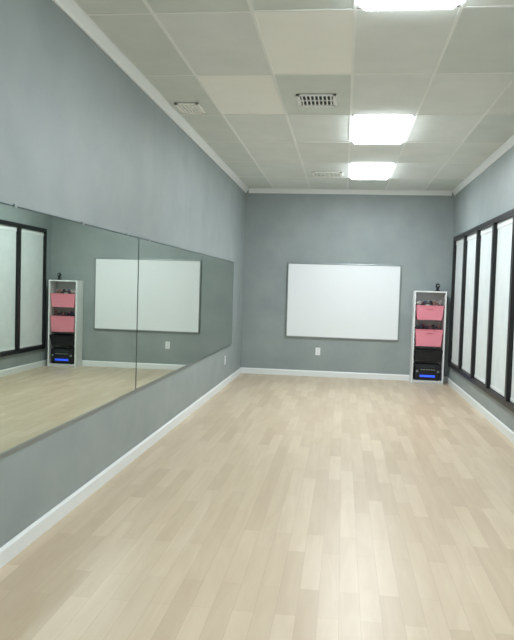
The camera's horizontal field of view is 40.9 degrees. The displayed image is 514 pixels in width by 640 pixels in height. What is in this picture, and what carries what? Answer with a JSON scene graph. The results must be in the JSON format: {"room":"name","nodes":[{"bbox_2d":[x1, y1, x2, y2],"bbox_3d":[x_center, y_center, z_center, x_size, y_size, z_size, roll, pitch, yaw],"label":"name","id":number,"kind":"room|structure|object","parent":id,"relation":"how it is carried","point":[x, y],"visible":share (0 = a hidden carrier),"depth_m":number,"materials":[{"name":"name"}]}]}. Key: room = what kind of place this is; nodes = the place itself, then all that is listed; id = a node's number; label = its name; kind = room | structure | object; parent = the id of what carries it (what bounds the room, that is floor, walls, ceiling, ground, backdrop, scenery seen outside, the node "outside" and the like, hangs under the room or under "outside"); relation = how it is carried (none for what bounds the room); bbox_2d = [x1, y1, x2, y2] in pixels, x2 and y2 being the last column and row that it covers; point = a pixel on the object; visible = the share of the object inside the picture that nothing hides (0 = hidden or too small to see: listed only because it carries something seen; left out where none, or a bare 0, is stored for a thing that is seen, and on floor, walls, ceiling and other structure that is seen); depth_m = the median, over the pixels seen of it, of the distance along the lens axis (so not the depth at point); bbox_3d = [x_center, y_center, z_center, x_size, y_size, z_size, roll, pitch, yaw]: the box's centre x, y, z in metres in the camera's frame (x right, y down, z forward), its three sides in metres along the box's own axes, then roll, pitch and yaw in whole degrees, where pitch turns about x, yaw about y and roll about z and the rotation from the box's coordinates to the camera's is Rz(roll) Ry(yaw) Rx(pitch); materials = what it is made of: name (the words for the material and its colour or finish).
{"room":"exercise studio","nodes":[
{"label":"exercise studio","id":0,"kind":"room"},
{"bbox_2d":[0,0,245,547],"bbox_3d":[-1.105,-0.398,5.110,0.120,3.350,13.330,2,3,7],"label":"wall","id":1,"kind":"structure","parent":0,"point":[81,141],"depth_m":4.63,"materials":[{"name":"paint"}]},
{"bbox_2d":[0,202,138,457],"bbox_3d":[-1.135,0.007,4.449,0.011,1.275,2.436,2,3,7],"label":"wall mirror","id":2,"kind":"object","parent":1,"relation":"attached to","point":[69,288],"visible":1,"depth_m":4.11,"materials":[{"name":"grey mirror"}]},
{"bbox_2d":[0,368,241,567],"bbox_3d":[-1.084,1.129,5.173,0.016,0.095,13.090,2,3,7],"label":"baseboard","id":3,"kind":"structure","parent":1,"relation":"attached to","point":[12,548],"depth_m":4.70,"materials":[{"name":"white wood"}]},
{"bbox_2d":[52,0,248,192],"bbox_3d":[-0.976,-1.880,5.030,0.050,0.075,13.090,2,3,7],"label":"trim","id":4,"kind":"structure","parent":1,"relation":"attached to","point":[70,8],"depth_m":5.28,"materials":[{"name":"white wood"}]},
{"bbox_2d":[136,238,233,391],"bbox_3d":[-0.675,-0.151,8.101,0.011,1.275,4.934,2,3,7],"label":"wall mirror","id":5,"kind":"object","parent":1,"relation":"attached to","point":[185,298],"visible":1,"depth_m":7.04,"materials":[{"name":"grey mirror"}]},
{"bbox_2d":[0,373,513,639],"bbox_3d":[0.594,1.287,4.969,3.404,0.100,13.090,2,3,7],"label":"floor","id":6,"kind":"structure","parent":0,"point":[282,507],"depth_m":4.11,"materials":[{"name":"laminate"}]},
{"bbox_2d":[409,291,446,384],"bbox_3d":[2.748,0.274,11.080,0.500,1.480,0.312,2,3,7],"label":"tower","id":7,"kind":"object","parent":6,"relation":"on","point":[428,326],"visible":1,"depth_m":10.97,"materials":[{"name":"white plastic"}]},
{"bbox_2d":[74,0,513,190],"bbox_3d":[0.691,-1.933,4.818,3.604,0.150,13.290,2,3,7],"label":"ceiling","id":8,"kind":"structure","parent":0,"point":[482,39],"depth_m":5.36,"materials":[{"name":"tile"}]},
{"bbox_2d":[174,103,205,113],"bbox_3d":[-0.618,-1.961,6.389,0.220,0.012,0.360,2,3,7],"label":"ceiling register","id":9,"kind":"object","parent":8,"relation":"in","point":[186,108],"depth_m":6.37,"materials":[{"name":"white metal"}]},
{"bbox_2d":[86,0,513,190],"bbox_3d":[0.689,-1.858,4.822,3.404,0.008,13.090,2,3,7],"label":"grid","id":10,"kind":"object","parent":8,"relation":"attached to","point":[462,6],"visible":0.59,"depth_m":5.35,"materials":[{"name":"silver metal"}]},
{"bbox_2d":[296,94,336,106],"bbox_3d":[0.520,-1.908,5.986,0.340,0.012,0.360,2,3,7],"label":"ceiling vent","id":11,"kind":"object","parent":8,"relation":"in","point":[304,100],"visible":1,"depth_m":5.98,"materials":[{"name":"white plastic"}]},
{"bbox_2d":[312,172,341,176],"bbox_3d":[1.003,-2.073,9.822,0.420,0.012,0.400,2,3,7],"label":"ceiling vent","id":12,"kind":"object","parent":8,"relation":"in","point":[315,174],"visible":1,"depth_m":9.81,"materials":[{"name":"plastic"}]},
{"bbox_2d":[349,163,395,179],"bbox_3d":[1.563,-2.078,9.449,0.584,0.122,1.194,2,3,7],"label":"ceiling light","id":13,"kind":"object","parent":8,"relation":"in","point":[380,171],"depth_m":9.30,"materials":[{"name":"white plastic"}]},
{"bbox_2d":[351,115,414,143],"bbox_3d":[1.259,-1.973,7.030,0.584,0.122,1.194,2,3,7],"label":"ceiling light","id":14,"kind":"object","parent":8,"relation":"in","point":[365,129],"depth_m":6.88,"materials":[{"name":"white plastic"}]},
{"bbox_2d":[357,0,462,10],"bbox_3d":[0.803,-1.817,3.402,0.584,0.122,1.194,2,3,7],"label":"ceiling light","id":15,"kind":"object","parent":8,"relation":"in","point":[366,5],"depth_m":3.89,"materials":[{"name":"white plastic"}]},
{"bbox_2d":[241,190,454,376],"bbox_3d":[1.466,-0.618,11.441,3.404,3.350,0.120,2,3,7],"label":"wall","id":16,"kind":"structure","parent":0,"point":[413,232],"depth_m":11.39,"materials":[{"name":"paint"}]},
{"bbox_2d":[315,348,319,354],"bbox_3d":[1.014,0.523,11.481,0.080,0.124,0.010,2,3,7],"label":"wall outlet","id":17,"kind":"object","parent":16,"relation":"attached to","point":[317,351],"visible":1,"depth_m":11.48,"materials":[{"name":"white plastic"}]},
{"bbox_2d":[285,262,401,340],"bbox_3d":[1.418,-0.306,11.386,1.865,1.240,0.026,2,3,7],"label":"whiteboard","id":18,"kind":"object","parent":16,"relation":"attached to","point":[324,300],"visible":1,"depth_m":11.38,"materials":[{"name":"white plastic"}]},
{"bbox_2d":[241,367,445,381],"bbox_3d":[1.411,0.910,11.445,3.372,0.095,0.016,2,3,7],"label":"baseboard","id":19,"kind":"structure","parent":16,"relation":"attached to","point":[244,370],"depth_m":11.47,"materials":[{"name":"white wood"}]},
{"bbox_2d":[249,188,451,195],"bbox_3d":[1.500,-2.099,11.287,3.304,0.075,0.050,2,3,7],"label":"trim","id":20,"kind":"structure","parent":16,"relation":"attached to","point":[251,190],"depth_m":11.28,"materials":[{"name":"white wood"}]},
{"bbox_2d":[447,146,513,431],"bbox_3d":[2.400,-0.272,4.675,0.140,3.350,13.330,2,3,7],"label":"wall","id":21,"kind":"structure","parent":0,"point":[490,194],"depth_m":8.50,"materials":[{"name":"paint"}]},
{"bbox_2d":[448,233,463,371],"bbox_3d":[3.076,-0.267,10.449,0.120,2.040,0.975,2,3,7],"label":"frame","id":22,"kind":"object","parent":21,"relation":"attached to","point":[453,366],"visible":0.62,"depth_m":10.88,"materials":[{"name":"black metal"}]},
{"bbox_2d":[451,238,463,365],"bbox_3d":[3.078,-0.270,10.448,0.047,1.910,0.891,2,3,7],"label":"window","id":23,"kind":"structure","parent":21,"relation":"in","point":[459,251],"depth_m":10.57,"materials":[{"name":"glass"}]},
{"bbox_2d":[458,226,476,380],"bbox_3d":[2.955,-0.226,9.482,0.120,2.040,0.975,2,3,7],"label":"frame","id":24,"kind":"object","parent":21,"relation":"attached to","point":[461,371],"visible":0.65,"depth_m":9.91,"materials":[{"name":"black metal"}]},
{"bbox_2d":[462,233,475,373],"bbox_3d":[2.956,-0.228,9.482,0.047,1.910,0.891,2,3,7],"label":"window","id":25,"kind":"structure","parent":21,"relation":"in","point":[471,248],"depth_m":9.59,"materials":[{"name":"glass"}]},
{"bbox_2d":[446,377,513,442],"bbox_3d":[2.276,1.250,4.756,0.016,0.095,13.090,2,3,7],"label":"baseboard","id":26,"kind":"structure","parent":21,"relation":"attached to","point":[491,418],"depth_m":8.20,"materials":[{"name":"white wood"}]},
{"bbox_2d":[470,218,493,392],"bbox_3d":[2.833,-0.184,8.516,0.120,2.040,0.975,2,3,7],"label":"frame","id":27,"kind":"object","parent":21,"relation":"attached to","point":[479,384],"visible":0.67,"depth_m":8.94,"materials":[{"name":"black metal"}]},
{"bbox_2d":[474,226,491,383],"bbox_3d":[2.835,-0.187,8.515,0.047,1.910,0.891,2,3,7],"label":"window","id":28,"kind":"structure","parent":21,"relation":"in","point":[486,234],"depth_m":8.61,"materials":[{"name":"glass"}]},
{"bbox_2d":[452,135,513,195],"bbox_3d":[2.350,-1.760,4.617,0.050,0.075,13.090,2,3,7],"label":"trim","id":29,"kind":"structure","parent":21,"relation":"attached to","point":[509,143],"depth_m":8.48,"materials":[{"name":"white wood"}]},
{"bbox_2d":[486,208,513,405],"bbox_3d":[2.712,-0.142,7.549,0.120,2.040,0.975,2,3,7],"label":"frame","id":30,"kind":"object","parent":21,"relation":"attached to","point":[498,397],"visible":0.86,"depth_m":7.98,"materials":[{"name":"black metal"}]},
{"bbox_2d":[490,217,512,395],"bbox_3d":[2.713,-0.145,7.549,0.047,1.910,0.891,2,3,7],"label":"window","id":31,"kind":"structure","parent":21,"relation":"in","point":[504,240],"depth_m":7.62,"materials":[{"name":"glass"}]},
{"bbox_2d":[505,222,513,412],"bbox_3d":[2.590,-0.100,6.583,0.120,2.040,0.975,2,3,7],"label":"frame","id":32,"kind":"object","parent":21,"relation":"attached to","point":[508,404],"visible":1,"depth_m":7.04,"materials":[{"name":"black metal"}]},
{"bbox_2d":[510,341,513,402],"bbox_3d":[2.592,-0.103,6.582,0.047,1.910,0.891,2,3,7],"label":"window","id":33,"kind":"structure","parent":21,"relation":"in","point":[512,383],"depth_m":7.01,"materials":[{"name":"glass"}]}
]}

